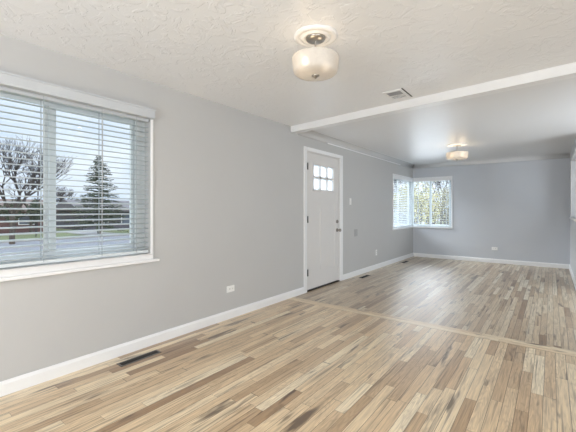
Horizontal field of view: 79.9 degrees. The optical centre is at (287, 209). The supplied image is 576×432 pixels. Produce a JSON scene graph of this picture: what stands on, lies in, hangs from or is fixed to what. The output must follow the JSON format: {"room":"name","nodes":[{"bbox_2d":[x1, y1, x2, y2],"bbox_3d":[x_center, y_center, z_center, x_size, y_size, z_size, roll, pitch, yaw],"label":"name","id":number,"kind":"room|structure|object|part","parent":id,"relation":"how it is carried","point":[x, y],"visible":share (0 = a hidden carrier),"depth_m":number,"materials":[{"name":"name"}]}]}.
{"room":"empty living room","nodes":[
{"label":"empty living room","id":0,"kind":"room"},
{"bbox_2d":[0,34,412,381],"bbox_3d":[-0.213,0.035,4.622,0.160,2.400,11.685,0,0,37],"label":"wall","id":1,"kind":"structure","parent":0,"point":[228,182],"depth_m":3.50,"materials":[{"name":"grey paint"}]},
{"bbox_2d":[0,92,159,281],"bbox_3d":[-1.752,-0.200,2.567,0.181,1.350,1.650,0,0,37],"label":"window","id":2,"kind":"structure","parent":1,"relation":"in","point":[46,269],"depth_m":2.70,"materials":[{"name":"white plastic"}]},
{"bbox_3d":[-1.988,-0.228,2.332,0.020,1.165,0.720,0,0,37],"label":"sash","id":3,"kind":"part","parent":2,"relation":"part of","materials":[{"name":"white plastic"}]},
{"bbox_3d":[-1.799,-0.228,2.612,0.050,1.255,1.485,0,0,37],"label":"frame","id":4,"kind":"part","parent":2,"relation":"part of","materials":[{"name":"white plastic"}]},
{"bbox_2d":[0,70,155,267],"bbox_3d":[-1.715,-0.256,2.520,0.132,1.291,1.560,0,0,37],"label":"window blind","id":5,"kind":"object","parent":2,"relation":"attached to","point":[10,83],"visible":1,"depth_m":2.60,"materials":[{"name":"white plastic"}]},
{"bbox_3d":[-1.732,0.378,2.560,0.052,0.024,1.463,0,0,37],"label":"rail","id":6,"kind":"part","parent":5,"relation":"part of","materials":[{"name":"white plastic"}]},
{"bbox_3d":[-1.732,-0.818,2.560,0.056,0.045,1.463,0,0,37],"label":"head rail","id":7,"kind":"part","parent":5,"relation":"part of","materials":[{"name":"plastic"}]},
{"bbox_3d":[-1.732,0.437,2.551,0.131,0.076,1.650,0,0,37],"label":"sill","id":8,"kind":"part","parent":2,"relation":"part of","materials":[{"name":"white paint"}]},
{"bbox_3d":[-1.620,-0.228,2.856,0.030,1.165,0.696,0,0,37],"label":"sash","id":9,"kind":"part","parent":2,"relation":"part of","materials":[{"name":"white plastic"}]},
{"bbox_2d":[0,287,303,396],"bbox_3d":[-1.728,1.188,2.496,0.015,0.095,6.466,0,0,37],"label":"baseboard","id":10,"kind":"structure","parent":1,"relation":"attached to","point":[15,384],"depth_m":2.92,"materials":[{"name":"white paint"}]},
{"bbox_2d":[227,285,233,292],"bbox_3d":[-0.651,0.900,3.909,0.009,0.072,0.118,0,0,37],"label":"wall outlet","id":11,"kind":"object","parent":1,"relation":"attached to","point":[229,288],"visible":1,"depth_m":3.90,"materials":[{"name":"white plastic"}]},
{"bbox_2d":[304,146,342,292],"bbox_3d":[0.554,0.151,5.563,0.234,2.169,1.180,0,0,37],"label":"door","id":12,"kind":"structure","parent":1,"relation":"in","point":[323,172],"depth_m":5.50,"materials":[{"name":"white paint"}]},
{"bbox_3d":[0.425,0.427,5.365,0.030,1.052,0.270,0,0,37],"label":"recessed panel","id":13,"kind":"part","parent":12,"relation":"part of","materials":[{"name":"white paint"}]},
{"bbox_3d":[0.560,-0.502,5.547,0.004,0.416,0.640,0,0,37],"label":"pane","id":14,"kind":"part","parent":12,"relation":"part of","materials":[{"name":"clear glass"}]},
{"bbox_3d":[0.561,-0.502,5.546,0.054,0.440,0.664,0,0,37],"label":"muntin frame","id":15,"kind":"part","parent":12,"relation":"part of","materials":[{"name":"white paint"}]},
{"bbox_3d":[0.691,0.427,5.713,0.030,1.052,0.284,0,0,37],"label":"recessed panel","id":16,"kind":"part","parent":12,"relation":"part of","materials":[{"name":"white paint"}]},
{"bbox_2d":[298,131,414,168],"bbox_3d":[1.758,-1.125,6.993,0.090,0.100,5.205,0,0,37],"label":"trim","id":17,"kind":"structure","parent":1,"relation":"attached to","point":[314,135],"depth_m":6.15,"materials":[{"name":"grey paint"}]},
{"bbox_2d":[343,253,412,279],"bbox_3d":[2.130,1.188,7.542,0.015,0.095,3.879,0,0,37],"label":"baseboard","id":18,"kind":"structure","parent":1,"relation":"attached to","point":[379,265],"depth_m":7.07,"materials":[{"name":"white paint"}]},
{"bbox_2d":[393,174,451,229],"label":"window","id":19,"kind":"structure","parent":1,"relation":"in","point":[430,182],"depth_m":8.84,"materials":[{"name":"white plastic"}]},
{"bbox_3d":[2.792,-0.175,8.622,0.040,1.170,1.459,0,0,37],"label":"sash","id":20,"kind":"part","parent":19,"relation":"part of","materials":[{"name":"white plastic"}]},
{"bbox_2d":[394,175,412,227],"bbox_3d":[2.835,-0.183,8.528,0.074,1.230,1.433,0,0,37],"label":"window blind","id":21,"kind":"object","parent":19,"relation":"attached to","point":[397,220],"visible":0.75,"depth_m":8.54,"materials":[{"name":"white plastic"}]},
{"bbox_3d":[3.228,0.455,8.270,1.054,0.014,1.569,0,0,37],"label":"sill","id":22,"kind":"part","parent":19,"relation":"part of","materials":[{"name":"white paint"}]},
{"bbox_3d":[3.708,-0.175,8.922,0.944,1.170,0.040,0,0,37],"label":"sash","id":23,"kind":"part","parent":19,"relation":"part of","materials":[{"name":"white plastic"}]},
{"bbox_2d":[413,177,450,226],"bbox_3d":[3.696,-0.183,8.826,0.918,1.230,0.074,0,0,37],"label":"window blind","id":24,"kind":"object","parent":19,"relation":"attached to","point":[447,178],"visible":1,"depth_m":8.83,"materials":[{"name":"white plastic"}]},
{"bbox_3d":[3.702,0.420,8.832,0.904,0.024,0.052,0,0,37],"label":"rail","id":25,"kind":"part","parent":24,"relation":"part of","materials":[{"name":"white plastic"}]},
{"bbox_2d":[0,256,575,431],"bbox_3d":[1.741,1.295,3.028,4.920,0.120,11.925,0,0,37],"label":"floor","id":26,"kind":"structure","parent":0,"point":[287,365],"depth_m":2.62,"materials":[{"name":"brown wood"}]},
{"bbox_2d":[117,350,160,366],"bbox_3d":[-1.231,1.233,2.860,0.084,0.004,0.350,0,0,37],"label":"floor vent","id":27,"kind":"object","parent":26,"relation":"in","point":[146,355],"visible":1,"depth_m":2.85,"materials":[{"name":"metal"}]},
{"bbox_2d":[288,297,575,356],"bbox_3d":[1.895,1.234,3.366,4.686,0.001,0.150,0,0,37],"label":"trim","id":28,"kind":"structure","parent":26,"relation":"on","point":[409,321],"depth_m":3.54,"materials":[{"name":"brown wood"}]},
{"bbox_2d":[0,0,575,164],"bbox_3d":[1.685,-1.240,3.070,5.060,0.150,11.925,0,0,37],"label":"ceiling","id":29,"kind":"structure","parent":0,"point":[237,54],"depth_m":2.62,"materials":[{"name":"white paint"}]},
{"bbox_2d":[292,25,338,81],"bbox_3d":[0.185,-1.022,2.312,0.316,0.287,0.316,0,0,-33],"label":"ceiling light","id":30,"kind":"object","parent":29,"relation":"attached to","point":[316,62],"visible":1,"depth_m":2.23,"materials":[{"name":"glass"}]},
{"bbox_3d":[0.185,-0.960,2.312,0.316,0.118,0.316,0,0,-33],"label":"lamp shade","id":31,"kind":"part","parent":30,"relation":"part of","materials":[{"name":"white glass"}]},
{"bbox_2d":[383,88,412,100],"bbox_3d":[1.109,-1.161,3.482,0.202,0.008,0.310,0,0,37],"label":"ceiling vent","id":32,"kind":"object","parent":29,"relation":"in","point":[397,94],"visible":1,"depth_m":3.47,"materials":[{"name":"white metal"}]},
{"bbox_2d":[291,62,575,133],"bbox_3d":[1.811,-1.133,3.236,4.750,0.105,0.120,0,0,43],"label":"ceiling beam","id":33,"kind":"structure","parent":29,"relation":"attached to","point":[567,71],"depth_m":3.36,"materials":[{"name":"white paint"}]},
{"bbox_2d":[446,143,467,159],"bbox_3d":[3.030,-1.022,6.168,0.363,0.287,0.363,0,0,7],"label":"ceiling light","id":34,"kind":"object","parent":29,"relation":"attached to","point":[455,155],"visible":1,"depth_m":6.05,"materials":[{"name":"glass"}]},
{"bbox_3d":[3.030,-0.960,6.168,0.363,0.118,0.363,0,0,7],"label":"lamp shade","id":35,"kind":"part","parent":34,"relation":"part of","materials":[{"name":"white glass"}]},
{"bbox_2d":[413,158,569,263],"bbox_3d":[5.258,0.035,7.693,4.800,2.400,0.160,0,0,37],"label":"wall","id":36,"kind":"structure","parent":0,"point":[521,209],"depth_m":7.80,"materials":[{"name":"grey paint"}]},
{"bbox_2d":[413,153,569,168],"bbox_3d":[4.550,-1.125,8.077,3.209,0.100,0.090,0,0,37],"label":"trim","id":37,"kind":"structure","parent":36,"relation":"attached to","point":[562,155],"depth_m":7.91,"materials":[{"name":"white paint"}]},
{"bbox_2d":[413,253,569,268],"bbox_3d":[4.572,1.188,8.107,3.209,0.095,0.015,0,0,37],"label":"baseboard","id":38,"kind":"structure","parent":36,"relation":"attached to","point":[502,261],"depth_m":7.93,"materials":[{"name":"white paint"}]},
{"bbox_2d":[570,137,575,279],"bbox_3d":[5.148,0.035,6.119,0.120,2.400,2.475,0,0,37],"label":"wall","id":39,"kind":"structure","parent":0,"point":[572,223],"depth_m":6.46,"materials":[{"name":"paint"}]},
{"bbox_2d":[569,148,575,220],"bbox_3d":[4.973,-0.393,5.890,0.190,1.135,1.530,0,0,37],"label":"trim","id":40,"kind":"structure","parent":39,"relation":"attached to","point":[574,152],"depth_m":5.58,"materials":[{"name":"white paint"}]},
{"bbox_2d":[569,265,575,289],"bbox_3d":[5.094,1.188,6.160,0.015,0.095,2.475,0,0,37],"label":"baseboard","id":41,"kind":"structure","parent":39,"relation":"attached to","point":[570,269],"depth_m":5.97,"materials":[{"name":"white paint"}]},
{"label":"outside","id":42,"kind":"structure","parent":0,"visible":0},
{"bbox_2d":[68,230,119,234],"bbox_3d":[-22.341,2.615,38.606,11.400,0.040,3.000,0,0,37],"label":"driveway","id":43,"kind":"structure","parent":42,"point":[89,232],"depth_m":37.20,"materials":[{"name":"concrete"}]},
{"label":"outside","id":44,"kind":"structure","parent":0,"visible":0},
{"bbox_2d":[0,216,446,239],"bbox_3d":[-39.760,2.785,68.162,139.820,0.300,220.000,0,0,37],"label":"ground","id":45,"kind":"structure","parent":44,"point":[27,236],"depth_m":34.87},
{"bbox_2d":[0,197,25,226],"bbox_3d":[-26.384,0.711,32.906,1.750,3.858,1.881,0,0,37],"label":"bush","id":46,"kind":"object","parent":45,"relation":"on","point":[12,200],"visible":0.31,"depth_m":32.75,"materials":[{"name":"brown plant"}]},
{"bbox_2d":[0,199,57,233],"bbox_3d":[-35.271,0.685,38.422,10.280,3.900,13.400,0,0,37],"label":"house","id":47,"kind":"structure","parent":45,"relation":"on","point":[20,224],"depth_m":38.50,"materials":[{"name":"red brick"}]},
{"bbox_3d":[-29.368,1.085,38.692,0.030,1.100,1.400,0,0,37],"label":"pane","id":48,"kind":"part","parent":47,"relation":"part of","materials":[{"name":"white glass"}]},
{"bbox_2d":[26,198,42,235],"bbox_3d":[-24.322,0.770,33.134,1.967,3.741,1.751,0,0,37],"label":"bush","id":49,"kind":"object","parent":45,"relation":"on","point":[33,205],"visible":0.75,"depth_m":32.81,"materials":[{"name":"green plant"}]},
{"bbox_2d":[0,167,71,231],"bbox_3d":[-26.786,-1.354,38.175,4.962,7.978,7.269,0,0,13],"label":"bare tree","id":50,"kind":"object","parent":45,"relation":"on","point":[20,180],"visible":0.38,"depth_m":37.48,"materials":[{"name":"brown plant"}]},
{"bbox_2d":[0,136,72,243],"bbox_3d":[-20.274,-1.405,26.283,5.830,8.081,8.177,0,0,19],"label":"bare tree","id":51,"kind":"object","parent":45,"relation":"on","point":[11,224],"visible":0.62,"depth_m":25.35,"materials":[{"name":"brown plant"}]},
{"bbox_2d":[56,187,76,201],"bbox_3d":[-38.157,-0.803,58.244,6.164,6.875,3.675,0,0,37],"label":"bare tree","id":52,"kind":"object","parent":45,"relation":"on","point":[58,193],"visible":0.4,"depth_m":57.96,"materials":[{"name":"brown plant"}]},
{"bbox_2d":[56,199,128,229],"bbox_3d":[-25.067,0.635,51.768,10.280,4.000,15.400,0,0,37],"label":"house","id":53,"kind":"structure","parent":45,"relation":"on","point":[58,217],"depth_m":46.41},
{"bbox_3d":[-22.201,1.285,48.066,0.030,1.300,2.000,0,0,37],"label":"pane","id":54,"kind":"part","parent":53,"relation":"part of","materials":[{"name":"white glass"}]},
{"bbox_2d":[65,156,127,233],"bbox_3d":[-20.066,-1.619,37.127,6.248,8.508,5.964,0,0,5],"label":"spruce tree","id":55,"kind":"object","parent":45,"relation":"on","point":[97,157],"visible":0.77,"depth_m":36.73,"materials":[{"name":"green plant"}]},
{"bbox_2d":[394,180,404,222],"bbox_3d":[14.111,-1.564,47.232,5.440,8.398,6.168,0,0,37],"label":"bare tree","id":56,"kind":"object","parent":45,"relation":"on","point":[394,180],"visible":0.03,"depth_m":46.55,"materials":[{"name":"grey plant"}]},
{"bbox_2d":[394,182,421,222],"bbox_3d":[9.164,0.195,26.716,2.455,4.892,2.329,0,0,37],"label":"leafy shrub","id":57,"kind":"object","parent":45,"relation":"on","point":[417,182],"visible":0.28,"depth_m":26.62,"materials":[{"name":"green plant"}]},
{"bbox_2d":[405,184,434,223],"bbox_3d":[12.057,0.101,31.915,2.612,5.079,2.523,0,0,37],"label":"leafy shrub","id":58,"kind":"object","parent":45,"relation":"on","point":[406,184],"visible":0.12,"depth_m":31.59,"materials":[{"name":"green plant"}]},
{"bbox_2d":[403,183,443,223],"bbox_3d":[7.290,0.581,18.486,2.074,4.117,1.636,0,0,19],"label":"leafy shrub","id":59,"kind":"object","parent":45,"relation":"on","point":[424,200],"visible":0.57,"depth_m":18.38,"materials":[{"name":"green plant"}]},
{"bbox_2d":[420,181,448,223],"bbox_3d":[17.048,-1.810,40.114,4.872,8.889,6.724,0,0,12],"label":"bare tree","id":60,"kind":"object","parent":45,"relation":"on","point":[433,182],"visible":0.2,"depth_m":39.53,"materials":[{"name":"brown plant"}]},
{"bbox_2d":[422,181,448,223],"bbox_3d":[11.539,0.188,27.041,2.314,4.904,2.583,0,0,18],"label":"leafy shrub","id":61,"kind":"object","parent":45,"relation":"on","point":[427,190],"visible":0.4,"depth_m":26.95,"materials":[{"name":"green plant"}]},
{"bbox_2d":[433,184,448,224],"bbox_3d":[9.243,0.538,19.897,1.678,4.203,1.346,0,0,8],"label":"leafy shrub","id":62,"kind":"object","parent":45,"relation":"on","point":[444,203],"visible":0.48,"depth_m":19.91,"materials":[{"name":"green plant"}]},
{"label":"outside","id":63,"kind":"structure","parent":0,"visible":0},
{"bbox_2d":[0,235,126,242],"bbox_3d":[-9.342,2.565,44.906,1.600,0.140,220.000,0,0,37],"label":"sidewalk","id":64,"kind":"structure","parent":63,"point":[114,235],"depth_m":30.51,"materials":[{"name":"concrete"}]},
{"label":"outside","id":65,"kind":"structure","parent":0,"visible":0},
{"bbox_2d":[0,217,446,255],"bbox_3d":[-3.741,2.625,40.624,12.500,0.020,220.000,0,0,37],"label":"street","id":66,"kind":"structure","parent":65,"point":[19,249],"depth_m":26.46,"materials":[{"name":"grey asphalt"}]}
]}

